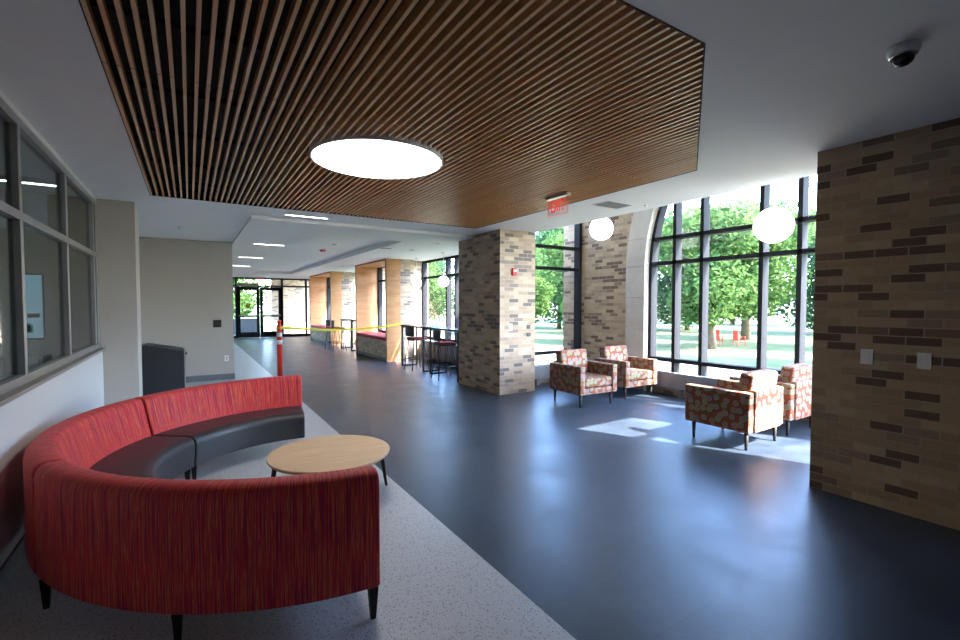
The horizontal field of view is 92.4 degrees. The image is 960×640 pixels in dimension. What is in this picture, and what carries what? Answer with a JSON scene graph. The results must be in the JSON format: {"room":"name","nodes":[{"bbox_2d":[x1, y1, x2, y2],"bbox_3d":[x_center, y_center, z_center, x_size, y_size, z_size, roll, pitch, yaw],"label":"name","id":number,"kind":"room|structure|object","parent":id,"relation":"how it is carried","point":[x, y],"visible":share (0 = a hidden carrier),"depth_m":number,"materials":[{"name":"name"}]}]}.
{"room":"building lobby","nodes":[
{"label":"building lobby","id":0,"kind":"room"},
{"bbox_2d":[0,190,82,357],"bbox_3d":[-6.223,-0.020,4.886,3.080,2.900,0.100,-1,2,-32],"label":"wall","id":1,"kind":"structure","parent":0,"point":[41,254],"depth_m":5.48,"materials":[{"name":"grey paint"}]},
{"bbox_2d":[25,273,45,339],"bbox_3d":[-5.256,-0.158,5.410,0.200,0.780,0.038,-1,2,-32],"label":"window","id":2,"kind":"structure","parent":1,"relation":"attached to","point":[34,282],"depth_m":5.41,"materials":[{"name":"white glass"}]},
{"bbox_2d":[0,90,95,200],"bbox_3d":[-2.027,-1.924,1.227,0.150,1.240,10.350,-1,2,-32],"label":"wall","id":3,"kind":"structure","parent":0,"point":[8,102],"depth_m":3.77,"materials":[{"name":"grey paint"}]},
{"bbox_2d":[0,351,103,566],"bbox_3d":[-2.018,1.039,1.335,0.170,1.030,10.350,-1,2,-32],"label":"wall","id":4,"kind":"structure","parent":0,"point":[80,389],"depth_m":3.05,"materials":[{"name":"grey paint"}]},
{"bbox_2d":[0,533,25,593],"bbox_3d":[-1.940,1.492,1.401,0.015,0.120,10.350,-1,2,-32],"label":"baseboard","id":5,"kind":"structure","parent":4,"relation":"attached to","point":[7,569],"depth_m":2.72,"materials":[{"name":"grey plastic"}]},
{"bbox_2d":[0,97,99,395],"bbox_3d":[-1.993,-0.406,1.301,0.070,1.800,10.350,-1,2,-32],"label":"window","id":6,"kind":"structure","parent":4,"relation":"in","point":[15,129],"depth_m":3.41,"materials":[{"name":"grey metal"}]},
{"bbox_2d":[0,347,105,406],"bbox_3d":[-2.012,0.509,1.321,0.225,0.030,10.350,-1,2,-32],"label":"trim","id":7,"kind":"structure","parent":4,"relation":"on","point":[15,393],"depth_m":3.34,"materials":[{"name":"grey paint"}]},
{"bbox_2d":[78,198,142,405],"bbox_3d":[-4.770,-0.058,5.979,0.545,2.900,0.500,-1,2,-32],"label":"wall","id":8,"kind":"structure","parent":0,"point":[116,220],"depth_m":5.80,"materials":[{"name":"grey paint"}]},
{"bbox_2d":[139,237,233,376],"bbox_3d":[-6.758,-0.160,8.920,3.480,2.900,0.100,-1,2,-32],"label":"wall","id":9,"kind":"structure","parent":0,"point":[186,285],"depth_m":9.39,"materials":[{"name":"grey paint"}]},
{"bbox_2d":[186,373,234,382],"bbox_3d":[-6.681,1.230,8.949,3.390,0.120,0.015,-1,2,-32],"label":"baseboard","id":10,"kind":"structure","parent":9,"relation":"attached to","point":[230,375],"depth_m":9.60,"materials":[{"name":"grey plastic"}]},
{"bbox_2d":[213,320,220,326],"bbox_3d":[-5.508,0.075,9.645,0.150,0.150,0.023,-1,2,-32],"label":"card reader","id":11,"kind":"object","parent":9,"relation":"attached to","point":[216,323],"visible":1,"depth_m":9.63,"materials":[{"name":"black plastic"}]},
{"bbox_2d":[233,277,309,337],"bbox_3d":[-10.409,-0.594,22.109,4.440,2.850,0.140,-1,2,-32],"label":"window","id":12,"kind":"structure","parent":0,"point":[306,333],"depth_m":22.49,"materials":[{"name":"brown metal"}]},
{"bbox_2d":[237,287,259,337],"bbox_3d":[-10.923,-0.365,21.723,0.950,2.400,0.158,-1,2,-32],"label":"door","id":13,"kind":"structure","parent":12,"relation":"attached to","point":[240,334],"depth_m":21.73,"materials":[{"name":"brown metal"}]},
{"bbox_2d":[260,287,281,336],"bbox_3d":[-10.102,-0.383,22.240,0.950,2.400,0.158,-1,2,-32],"label":"door","id":14,"kind":"structure","parent":12,"relation":"attached to","point":[262,333],"depth_m":22.19,"materials":[{"name":"brown metal"}]},
{"bbox_2d":[341,272,355,344],"bbox_3d":[-5.075,-0.462,18.311,0.990,2.850,0.500,-1,2,-32],"label":"column","id":15,"kind":"structure","parent":0,"point":[347,278],"depth_m":17.97,"materials":[{"name":"grey brick"}]},
{"bbox_2d":[232,215,472,278],"bbox_3d":[-5.638,-2.406,15.226,5.220,1.250,16.900,-1,2,-32],"label":"ceiling","id":16,"kind":"structure","parent":0,"point":[300,257],"depth_m":10.18,"materials":[{"name":"white paint"}]},
{"bbox_2d":[412,258,421,287],"bbox_3d":[-1.718,-1.284,12.533,0.250,0.805,0.250,-1,2,-32],"label":"globe pendant","id":17,"kind":"object","parent":16,"relation":"hanging from","point":[416,283],"visible":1,"depth_m":12.46,"materials":[{"name":"white glass"}]},
{"bbox_2d":[438,252,448,286],"bbox_3d":[-0.892,-1.223,11.223,0.270,0.835,0.270,-1,2,-32],"label":"globe pendant","id":18,"kind":"object","parent":16,"relation":"hanging from","point":[443,281],"visible":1,"depth_m":11.15,"materials":[{"name":"white glass"}]},
{"bbox_2d":[382,268,384,329],"bbox_3d":[-3.445,-0.372,15.728,0.990,2.850,0.550,-1,2,-32],"label":"column","id":19,"kind":"structure","parent":0,"point":[383,269],"depth_m":15.75,"materials":[{"name":"white paint"}]},
{"bbox_2d":[400,259,427,360],"bbox_3d":[-1.933,-0.289,13.331,0.990,2.850,0.500,-1,2,-32],"label":"column","id":20,"kind":"structure","parent":0,"point":[411,296],"depth_m":13.02,"materials":[{"name":"grey brick"}]},
{"bbox_2d":[0,336,959,639],"bbox_3d":[-4.707,1.339,9.675,12.700,0.150,27.300,-1,2,-32],"label":"floor","id":21,"kind":"structure","parent":0,"point":[617,522],"depth_m":3.18,"materials":[{"name":"stone"}]},
{"bbox_2d":[0,355,55,379],"bbox_3d":[-4.313,0.951,3.877,0.660,1.030,2.560,-1,2,-32],"label":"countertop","id":22,"kind":"structure","parent":21,"relation":"on","point":[6,364],"depth_m":4.49,"materials":[{"name":"grey"}]},
{"bbox_2d":[141,343,186,395],"bbox_3d":[-5.394,0.859,7.864,0.665,0.937,0.500,-1,2,-32],"label":"recycling bin","id":23,"kind":"object","parent":21,"relation":"on","point":[163,366],"visible":0.84,"depth_m":7.65,"materials":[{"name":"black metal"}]},
{"bbox_2d":[23,375,379,639],"bbox_3d":[-2.136,1.098,3.508,1.820,0.762,3.608,-1,2,-27],"label":"curved sofa","id":24,"kind":"object","parent":21,"relation":"on","point":[109,523],"visible":1,"depth_m":2.20,"materials":[{"name":"red fabric"}]},
{"bbox_2d":[89,436,194,478],"bbox_3d":[-2.523,1.183,3.376,0.606,0.270,1.663,-1,2,-25],"label":"seat cushion","id":25,"kind":"object","parent":24,"relation":"on","point":[159,457],"depth_m":3.64,"materials":[{"name":"grey leather"}]},
{"bbox_2d":[154,406,304,465],"bbox_3d":[-2.423,1.138,4.671,0.602,0.270,1.492,1,2,36],"label":"seat cushion","id":26,"kind":"object","parent":24,"relation":"on","point":[213,436],"depth_m":4.56,"materials":[{"name":"grey leather"}]},
{"bbox_2d":[274,320,285,376],"bbox_3d":[-4.291,0.628,9.853,0.320,1.260,0.320,-1,2,-32],"label":"post","id":27,"kind":"object","parent":21,"relation":"on","point":[279,330],"visible":0.82,"depth_m":9.81,"materials":[{"name":"orange plastic"}]},
{"bbox_2d":[276,323,401,330],"bbox_3d":[-3.191,0.173,10.800,3.054,0.149,0.130,-2,3,-41],"label":"barrier tape","id":28,"kind":"object","parent":27,"relation":"attached to","point":[282,327],"visible":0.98,"depth_m":10.65,"materials":[{"name":"yellow plastic"}]},
{"bbox_2d":[310,271,341,345],"bbox_3d":[-6.367,-0.497,19.357,0.740,2.847,3.650,-1,2,-32],"label":"window seat","id":29,"kind":"object","parent":21,"relation":"on","point":[318,283],"visible":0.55,"depth_m":19.69,"materials":[{"name":"brown wood"}]},
{"bbox_2d":[311,324,330,328],"bbox_3d":[-6.376,0.306,19.380,0.720,0.100,3.430,-1,2,-32],"label":"cushion","id":30,"kind":"object","parent":29,"relation":"on","point":[319,326],"depth_m":19.91,"materials":[{"name":"fabric"}]},
{"bbox_2d":[266,435,389,485],"bbox_3d":[-1.242,1.278,3.827,0.968,0.378,0.968,-1,2,-32],"label":"coffee table","id":31,"kind":"object","parent":21,"relation":"on","point":[333,452],"visible":0.86,"depth_m":3.74,"materials":[{"name":"brown wood"}]},
{"bbox_2d":[325,320,341,348],"bbox_3d":[-5.196,0.511,16.257,0.464,1.052,0.444,-2,3,-37],"label":"bar stool","id":32,"kind":"object","parent":21,"relation":"on","point":[326,321],"visible":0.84,"depth_m":16.14,"materials":[{"name":"black plastic"}]},
{"bbox_2d":[330,320,346,350],"bbox_3d":[-4.822,0.532,15.665,0.464,1.052,0.444,-1,2,-27],"label":"bar stool","id":33,"kind":"object","parent":21,"relation":"on","point":[332,321],"visible":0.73,"depth_m":15.55,"materials":[{"name":"black plastic"}]},
{"bbox_2d":[340,318,355,350],"bbox_3d":[-4.505,0.501,16.220,0.490,1.070,1.300,-1,2,-32],"label":"bar table","id":34,"kind":"object","parent":21,"relation":"on","point":[352,320],"visible":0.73,"depth_m":16.57,"materials":[{"name":"laminate"}]},
{"bbox_2d":[355,258,400,361],"bbox_3d":[-3.002,-0.311,14.023,0.740,2.847,2.810,-1,2,-32],"label":"window seat","id":35,"kind":"object","parent":21,"relation":"on","point":[369,342],"visible":0.86,"depth_m":13.74,"materials":[{"name":"brown wood"}]},
{"bbox_2d":[357,332,385,340],"bbox_3d":[-3.010,0.492,14.045,0.720,0.100,2.590,-1,2,-32],"label":"cushion","id":36,"kind":"object","parent":35,"relation":"on","point":[373,336],"depth_m":14.04,"materials":[{"name":"fabric"}]},
{"bbox_2d":[404,326,428,370],"bbox_3d":[-1.561,0.684,11.282,0.464,1.052,0.444,-1,2,-36],"label":"bar stool","id":37,"kind":"object","parent":21,"relation":"on","point":[409,331],"visible":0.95,"depth_m":11.16,"materials":[{"name":"black plastic"}]},
{"bbox_2d":[407,336,426,338],"bbox_3d":[-1.549,0.438,11.282,0.350,0.040,0.370,-1,2,-36],"label":"cushion","id":38,"kind":"object","parent":37,"relation":"on","point":[412,337],"depth_m":11.14,"materials":[{"name":"fabric"}]},
{"bbox_2d":[400,324,440,371],"bbox_3d":[-1.491,0.668,11.443,0.490,1.070,1.360,-1,2,-32],"label":"bar table","id":39,"kind":"object","parent":21,"relation":"on","point":[424,327],"visible":0.84,"depth_m":11.35,"materials":[{"name":"laminate"}]},
{"bbox_2d":[420,340,456,365],"bbox_3d":[-0.597,0.907,11.543,0.260,0.584,3.700,-1,2,-32],"label":"radiator cover","id":40,"kind":"object","parent":21,"relation":"on","point":[451,353],"visible":0.09,"depth_m":11.94,"materials":[{"name":"white metal"}]},
{"bbox_2d":[428,327,458,381],"bbox_3d":[-0.612,0.716,10.048,0.490,1.070,1.380,-1,2,-32],"label":"bar table","id":41,"kind":"object","parent":21,"relation":"on","point":[453,329],"visible":0.68,"depth_m":10.45,"materials":[{"name":"laminate"}]},
{"bbox_2d":[431,330,456,380],"bbox_3d":[-0.759,0.734,9.861,0.464,1.052,0.444,-1,2,-26],"label":"bar stool","id":42,"kind":"object","parent":21,"relation":"on","point":[436,333],"visible":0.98,"depth_m":9.74,"materials":[{"name":"black metal"}]},
{"bbox_2d":[435,341,455,344],"bbox_3d":[-0.746,0.488,9.859,0.350,0.040,0.370,-1,2,-26],"label":"cushion","id":43,"kind":"object","parent":42,"relation":"on","point":[437,342],"depth_m":9.72,"materials":[{"name":"fabric"}]},
{"bbox_2d":[459,229,534,394],"bbox_3d":[0.298,-0.707,8.828,0.800,4.000,1.450,-1,2,-32],"label":"column","id":44,"kind":"structure","parent":21,"relation":"on","point":[493,358],"depth_m":8.32,"materials":[{"name":"grey brick"}]},
{"bbox_2d":[512,268,516,275],"bbox_3d":[0.610,-0.853,8.130,0.090,0.130,0.055,-1,2,-32],"label":"fire alarm","id":45,"kind":"object","parent":44,"relation":"attached to","point":[514,270],"visible":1,"depth_m":8.11,"materials":[{"name":"red plastic"}]},
{"bbox_2d":[535,364,549,384],"bbox_3d":[1.438,1.085,9.313,1.520,0.384,0.190,-1,2,-32],"label":"radiator cover","id":46,"kind":"object","parent":21,"relation":"on","point":[542,371],"visible":0.22,"depth_m":9.07,"materials":[{"name":"white metal"}]},
{"bbox_2d":[550,349,616,407],"bbox_3d":[1.669,0.918,7.496,0.780,0.844,0.770,-1,2,-30],"label":"armchair","id":47,"kind":"object","parent":21,"relation":"on","point":[571,372],"visible":1,"depth_m":7.34,"materials":[{"name":"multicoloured fabric"}]},
{"bbox_2d":[556,349,587,371],"bbox_3d":[1.542,0.690,7.707,0.570,0.404,0.204,-1,2,-30],"label":"cushion","id":48,"kind":"object","parent":47,"relation":"on","point":[577,357],"depth_m":7.63,"materials":[{"name":"multicoloured fabric"}]},
{"bbox_2d":[585,372,610,387],"bbox_3d":[1.697,0.964,7.450,0.570,0.145,0.640,-1,2,-30],"label":"seat cushion","id":49,"kind":"object","parent":47,"relation":"on","point":[592,379],"depth_m":7.23,"materials":[{"name":"multicoloured fabric"}]},
{"bbox_2d":[594,345,656,398],"bbox_3d":[2.565,0.895,8.155,0.780,0.844,0.770,-1,2,-30],"label":"armchair","id":50,"kind":"object","parent":21,"relation":"on","point":[632,371],"visible":0.76,"depth_m":7.99,"materials":[{"name":"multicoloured fabric"}]},
{"bbox_2d":[599,345,627,360],"bbox_3d":[2.438,0.667,8.366,0.570,0.404,0.204,-1,2,-30],"label":"cushion","id":51,"kind":"object","parent":50,"relation":"on","point":[619,352],"depth_m":8.28,"materials":[{"name":"multicoloured fabric"}]},
{"bbox_2d":[630,367,651,380],"bbox_3d":[2.593,0.941,8.109,0.570,0.145,0.640,-1,2,-30],"label":"seat cushion","id":52,"kind":"object","parent":50,"relation":"on","point":[636,373],"depth_m":7.89,"materials":[{"name":"multicoloured fabric"}]},
{"bbox_2d":[652,370,716,398],"bbox_3d":[3.785,1.139,7.189,0.085,0.424,5.852,-1,2,-32],"label":"radiator cover","id":53,"kind":"object","parent":21,"relation":"on","point":[673,380],"visible":0.25,"depth_m":7.78,"materials":[{"name":"white metal"}]},
{"bbox_2d":[685,369,783,450],"bbox_3d":[3.010,0.989,5.446,0.780,0.844,0.770,-1,2,-33],"label":"armchair","id":54,"kind":"object","parent":21,"relation":"on","point":[753,403],"visible":1,"depth_m":5.16,"materials":[{"name":"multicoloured fabric"}]},
{"bbox_2d":[738,369,777,391],"bbox_3d":[3.148,0.776,5.227,0.570,0.404,0.204,-1,2,-33],"label":"cushion","id":55,"kind":"object","parent":54,"relation":"on","point":[762,380],"depth_m":5.10,"materials":[{"name":"multicoloured fabric"}]},
{"bbox_2d":[729,363,811,435],"bbox_3d":[3.831,0.970,5.999,0.780,0.844,0.770,-1,2,-33],"label":"armchair","id":56,"kind":"object","parent":21,"relation":"on","point":[796,379],"visible":0.56,"depth_m":5.59,"materials":[{"name":"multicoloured fabric"}]},
{"bbox_2d":[779,363,811,382],"bbox_3d":[3.970,0.757,5.780,0.570,0.404,0.204,-1,2,-33],"label":"cushion","id":57,"kind":"object","parent":56,"relation":"on","point":[799,372],"depth_m":5.64,"materials":[{"name":"multicoloured fabric"}]},
{"bbox_2d":[0,0,959,242],"bbox_3d":[-2.096,-2.019,3.398,10.550,1.200,14.300,-1,2,-32],"label":"ceiling","id":58,"kind":"structure","parent":0,"point":[786,82],"depth_m":2.87,"materials":[{"name":"white paint"}]},
{"bbox_2d":[0,174,5,181],"bbox_3d":[-4.717,-1.431,4.549,0.104,0.056,0.343,-1,2,-32],"label":"strip light","id":59,"kind":"object","parent":58,"relation":"attached to","point":[2,177],"depth_m":4.63,"materials":[{"name":"white plastic"}]},
{"bbox_2d":[22,177,55,186],"bbox_3d":[-4.499,-1.436,4.688,0.317,0.056,0.349,-1,2,-32],"label":"strip light","id":60,"kind":"object","parent":58,"relation":"attached to","point":[37,181],"depth_m":4.77,"materials":[{"name":"white plastic"}]},
{"bbox_2d":[0,180,55,186],"bbox_3d":[-4.973,-1.406,4.561,1.160,0.006,0.060,-1,2,-32],"label":"diffuser","id":61,"kind":"object","parent":60,"relation":"attached to","point":[34,182],"depth_m":4.77,"materials":[{"name":"white plastic"}]},
{"bbox_2d":[285,214,327,218],"bbox_3d":[-2.571,-1.536,6.841,0.600,0.006,0.056,-1,2,-32],"label":"recessed light","id":62,"kind":"object","parent":58,"relation":"in","point":[285,214],"visible":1,"depth_m":6.82,"materials":[{"name":"white plastic"}]},
{"bbox_2d":[78,0,705,228],"bbox_3d":[-0.563,-1.499,4.425,4.580,0.092,5.410,-1,2,-32],"label":"ceiling panel","id":63,"kind":"object","parent":58,"relation":"attached to","point":[524,103],"visible":0.97,"depth_m":2.96,"materials":[{"name":"brown wood"}]},
{"bbox_2d":[309,129,442,178],"bbox_3d":[-0.922,-1.490,4.169,1.174,0.112,1.174,-1,2,-32],"label":"round ceiling light","id":64,"kind":"object","parent":63,"relation":"attached to","point":[365,156],"visible":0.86,"depth_m":4.00,"materials":[{"name":"white plastic"}]},
{"bbox_2d":[545,192,570,217],"bbox_3d":[0.929,-1.372,5.495,0.070,0.240,0.380,-1,2,-32],"label":"exit sign","id":65,"kind":"object","parent":63,"relation":"hanging from","point":[564,194],"visible":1,"depth_m":5.49,"materials":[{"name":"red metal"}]},
{"bbox_2d":[592,201,633,208],"bbox_3d":[1.742,-1.508,6.038,0.480,0.006,0.300,-1,2,-32],"label":"ceiling vent","id":66,"kind":"object","parent":58,"relation":"in","point":[607,204],"visible":1,"depth_m":6.05,"materials":[{"name":"grey metal"}]},
{"bbox_2d":[886,39,920,67],"bbox_3d":[2.140,-1.333,2.327,0.131,0.097,0.131,-1,2,-32],"label":"dome camera","id":67,"kind":"object","parent":58,"relation":"attached to","point":[901,54],"visible":1,"depth_m":2.29,"materials":[{"name":"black plastic"}]},
{"bbox_2d":[540,378,549,382],"bbox_3d":[1.403,1.130,9.512,1.730,0.280,0.160,-1,2,-32],"label":"wall","id":68,"kind":"structure","parent":0,"point":[544,380],"depth_m":9.37,"materials":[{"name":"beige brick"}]},
{"bbox_2d":[535,223,581,354],"bbox_3d":[1.401,-0.869,9.441,1.735,3.720,0.160,-1,2,-32],"label":"window","id":69,"kind":"structure","parent":68,"relation":"in","point":[577,248],"depth_m":9.82,"materials":[{"name":"brown metal"}]},
{"bbox_2d":[563,212,808,420],"bbox_3d":[4.023,-0.705,7.333,0.450,4.100,7.350,-1,2,-32],"label":"wall","id":70,"kind":"structure","parent":0,"point":[603,300],"depth_m":9.42,"materials":[{"name":"beige brick"}]},
{"bbox_2d":[625,207,658,389],"bbox_3d":[4.276,-0.628,6.756,0.340,3.979,5.040,-1,2,-32],"label":"trim","id":71,"kind":"structure","parent":70,"relation":"attached to","point":[642,224],"depth_m":8.55,"materials":[{"name":"paint"}]},
{"bbox_2d":[648,176,815,376],"bbox_3d":[4.363,-0.768,6.688,0.180,3.710,4.400,-1,2,-32],"label":"window","id":72,"kind":"structure","parent":70,"relation":"in","point":[802,251],"depth_m":7.60,"materials":[{"name":"brown metal"}]},
{"bbox_2d":[809,118,959,530],"bbox_3d":[4.508,0.075,2.154,0.780,2.900,4.830,-1,2,-32],"label":"wall","id":73,"kind":"structure","parent":0,"point":[885,434],"depth_m":3.55,"materials":[{"name":"beige brick"}]},
{"bbox_2d":[860,349,872,364],"bbox_3d":[3.087,0.292,3.673,0.012,0.120,0.080,-1,2,-32],"label":"light switch","id":74,"kind":"object","parent":73,"relation":"attached to","point":[866,357],"visible":1,"depth_m":3.67,"materials":[{"name":"white plastic"}]},
{"bbox_2d":[917,353,931,369],"bbox_3d":[3.269,0.302,3.385,0.012,0.120,0.080,-1,2,-32],"label":"light switch","id":75,"kind":"object","parent":73,"relation":"attached to","point":[924,360],"visible":1,"depth_m":3.38,"materials":[{"name":"white plastic"}]},
{"bbox_3d":[-0.478,0.891,11.794,0.170,0.600,4.300,-1,2,-32],"label":"wall","id":76,"kind":"structure","parent":0,"visible":0},
{"bbox_2d":[422,255,458,342],"bbox_3d":[-0.491,-0.533,11.737,0.140,2.250,4.300,-1,2,-32],"label":"window","id":77,"kind":"structure","parent":76,"relation":"in","point":[448,274],"depth_m":12.26,"materials":[{"name":"brown metal"}]},
{"bbox_3d":[-2.690,0.760,14.399,0.170,0.680,2.370,-1,2,-32],"label":"wall","id":78,"kind":"structure","parent":0,"visible":0},
{"bbox_2d":[378,267,384,331],"bbox_3d":[-2.702,-0.664,14.341,0.140,2.170,2.370,-1,2,-32],"label":"window","id":79,"kind":"structure","parent":78,"relation":"in","point":[380,275],"depth_m":15.29,"materials":[{"name":"brown metal"}]},
{"bbox_3d":[3.498,-2.687,6.785,2.550,0.100,7.100,-1,2,-32],"label":"ceiling","id":80,"kind":"structure","parent":0,"visible":0},
{"bbox_2d":[589,218,612,239],"bbox_3d":[2.096,-2.027,7.935,0.400,1.300,0.400,-1,2,-32],"label":"globe pendant","id":81,"kind":"object","parent":80,"relation":"hanging from","point":[601,229],"visible":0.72,"depth_m":7.81,"materials":[{"name":"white glass"}]},
{"bbox_2d":[753,183,794,242],"bbox_3d":[3.319,-1.726,5.180,0.400,1.710,0.400,-1,2,-32],"label":"globe pendant","id":82,"kind":"object","parent":80,"relation":"hanging from","point":[774,224],"visible":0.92,"depth_m":5.07,"materials":[{"name":"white glass"}]},
{"bbox_3d":[-6.031,0.576,19.695,0.170,0.680,3.300,-1,2,-32],"label":"wall","id":83,"kind":"structure","parent":0,"visible":0},
{"bbox_2d":[327,277,329,319],"bbox_3d":[-6.043,-0.848,19.638,0.140,2.170,3.300,-1,2,-32],"label":"window","id":84,"kind":"structure","parent":83,"relation":"in","point":[328,278],"depth_m":20.97,"materials":[{"name":"brown metal"}]},
{"label":"outside","id":85,"kind":"structure","parent":0,"visible":0},
{"bbox_2d":[233,310,812,368],"bbox_3d":[6.712,0.488,45.651,180.000,0.250,190.000,-1,2,-32],"label":"ground","id":86,"kind":"structure","parent":85,"point":[780,335],"depth_m":24.59,"materials":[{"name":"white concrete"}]},
{"bbox_2d":[233,318,256,333],"bbox_3d":[-15.085,0.466,26.163,4.350,1.050,0.300,-1,2,-32],"label":"wall","id":87,"kind":"structure","parent":86,"relation":"on","point":[247,324],"depth_m":26.95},
{"bbox_2d":[233,279,270,317],"bbox_3d":[-17.402,-2.125,31.701,4.782,5.958,5.197,1,2,37],"label":"tree","id":88,"kind":"object","parent":86,"relation":"on","point":[245,297],"visible":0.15,"depth_m":31.31,"materials":[{"name":"green plant"}]},
{"bbox_2d":[270,280,309,333],"bbox_3d":[-10.170,-0.945,25.725,2.750,3.900,0.400,-1,2,-32],"label":"wall","id":89,"kind":"structure","parent":86,"relation":"on","point":[293,298],"depth_m":25.37,"materials":[{"name":"grey brick"}]},
{"bbox_2d":[428,260,453,321],"bbox_3d":[-5.133,-3.089,43.690,7.210,7.047,7.140,0,2,-5],"label":"tree","id":90,"kind":"object","parent":86,"relation":"on","point":[439,263],"visible":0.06,"depth_m":42.76,"materials":[{"name":"green plant"}]},
{"bbox_2d":[234,331,746,378],"bbox_3d":[-1.993,1.281,16.530,14.200,0.190,110.000,-1,2,-32],"label":"path","id":91,"kind":"structure","parent":86,"relation":"on","point":[712,372],"depth_m":13.77,"materials":[{"name":"concrete"}]},
{"bbox_2d":[428,262,453,317],"bbox_3d":[-4.020,-1.960,30.419,4.620,5.719,4.608,1,2,24],"label":"tree","id":92,"kind":"object","parent":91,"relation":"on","point":[434,299],"visible":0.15,"depth_m":29.69,"materials":[{"name":"green plant"}]},
{"bbox_2d":[535,242,557,317],"bbox_3d":[2.355,-2.014,27.848,4.851,6.005,4.838,1,2,19],"label":"tree","id":93,"kind":"object","parent":86,"relation":"on","point":[541,294],"visible":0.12,"depth_m":27.13,"materials":[{"name":"green plant"}]},
{"bbox_2d":[535,230,563,316],"bbox_3d":[5.429,-1.663,22.716,4.543,5.660,4.937,-2,3,-41],"label":"tree","id":94,"kind":"object","parent":86,"relation":"on","point":[550,258],"visible":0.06,"depth_m":22.86,"materials":[{"name":"green plant"}]},
{"bbox_2d":[535,227,563,328],"bbox_3d":[6.106,-3.463,36.581,8.483,8.290,8.401,0,2,-12],"label":"tree","id":95,"kind":"object","parent":86,"relation":"on","point":[543,234],"visible":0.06,"depth_m":34.58,"materials":[{"name":"green plant"}]},
{"bbox_2d":[657,218,697,330],"bbox_3d":[15.301,-3.370,33.895,8.400,8.290,8.483,-2,3,-43],"label":"tree","id":96,"kind":"object","parent":86,"relation":"on","point":[664,283],"visible":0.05,"depth_m":32.72,"materials":[{"name":"green plant"}]},
{"bbox_2d":[716,330,722,344],"bbox_3d":[11.392,0.825,22.121,0.398,0.712,0.480,-2,3,-42],"label":"lawn chair","id":97,"kind":"object","parent":86,"relation":"on","point":[717,331],"visible":0.46,"depth_m":21.91,"materials":[{"name":"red plastic"}]},
{"bbox_2d":[658,198,792,349],"bbox_3d":[10.140,-1.856,19.688,5.021,6.256,5.457,0,2,-13],"label":"tree","id":98,"kind":"object","parent":86,"relation":"on","point":[725,293],"visible":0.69,"depth_m":18.53,"materials":[{"name":"green plant"}]},
{"bbox_2d":[732,330,745,345],"bbox_3d":[12.128,0.846,21.513,0.398,0.712,0.480,0,2,-2],"label":"lawn chair","id":99,"kind":"object","parent":86,"relation":"on","point":[735,336],"visible":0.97,"depth_m":21.48,"materials":[{"name":"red plastic"}]},
{"bbox_2d":[682,199,815,339],"bbox_3d":[14.593,-2.632,24.925,6.496,7.447,5.977,2,3,41],"label":"tree","id":100,"kind":"object","parent":86,"relation":"on","point":[773,298],"visible":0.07,"depth_m":22.92,"materials":[{"name":"green plant"}]},
{"bbox_2d":[722,259,792,324],"bbox_3d":[24.098,-4.321,43.386,9.755,9.534,9.661,1,2,21],"label":"tree","id":101,"kind":"object","parent":86,"relation":"on","point":[733,321],"visible":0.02,"depth_m":41.30,"materials":[{"name":"green plant"}]},
{"bbox_2d":[776,210,815,330],"bbox_3d":[23.444,-3.189,28.712,8.401,8.290,8.483,1,2,36],"label":"tree","id":102,"kind":"object","parent":86,"relation":"on","point":[810,290],"visible":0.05,"depth_m":29.30,"materials":[{"name":"green plant"}]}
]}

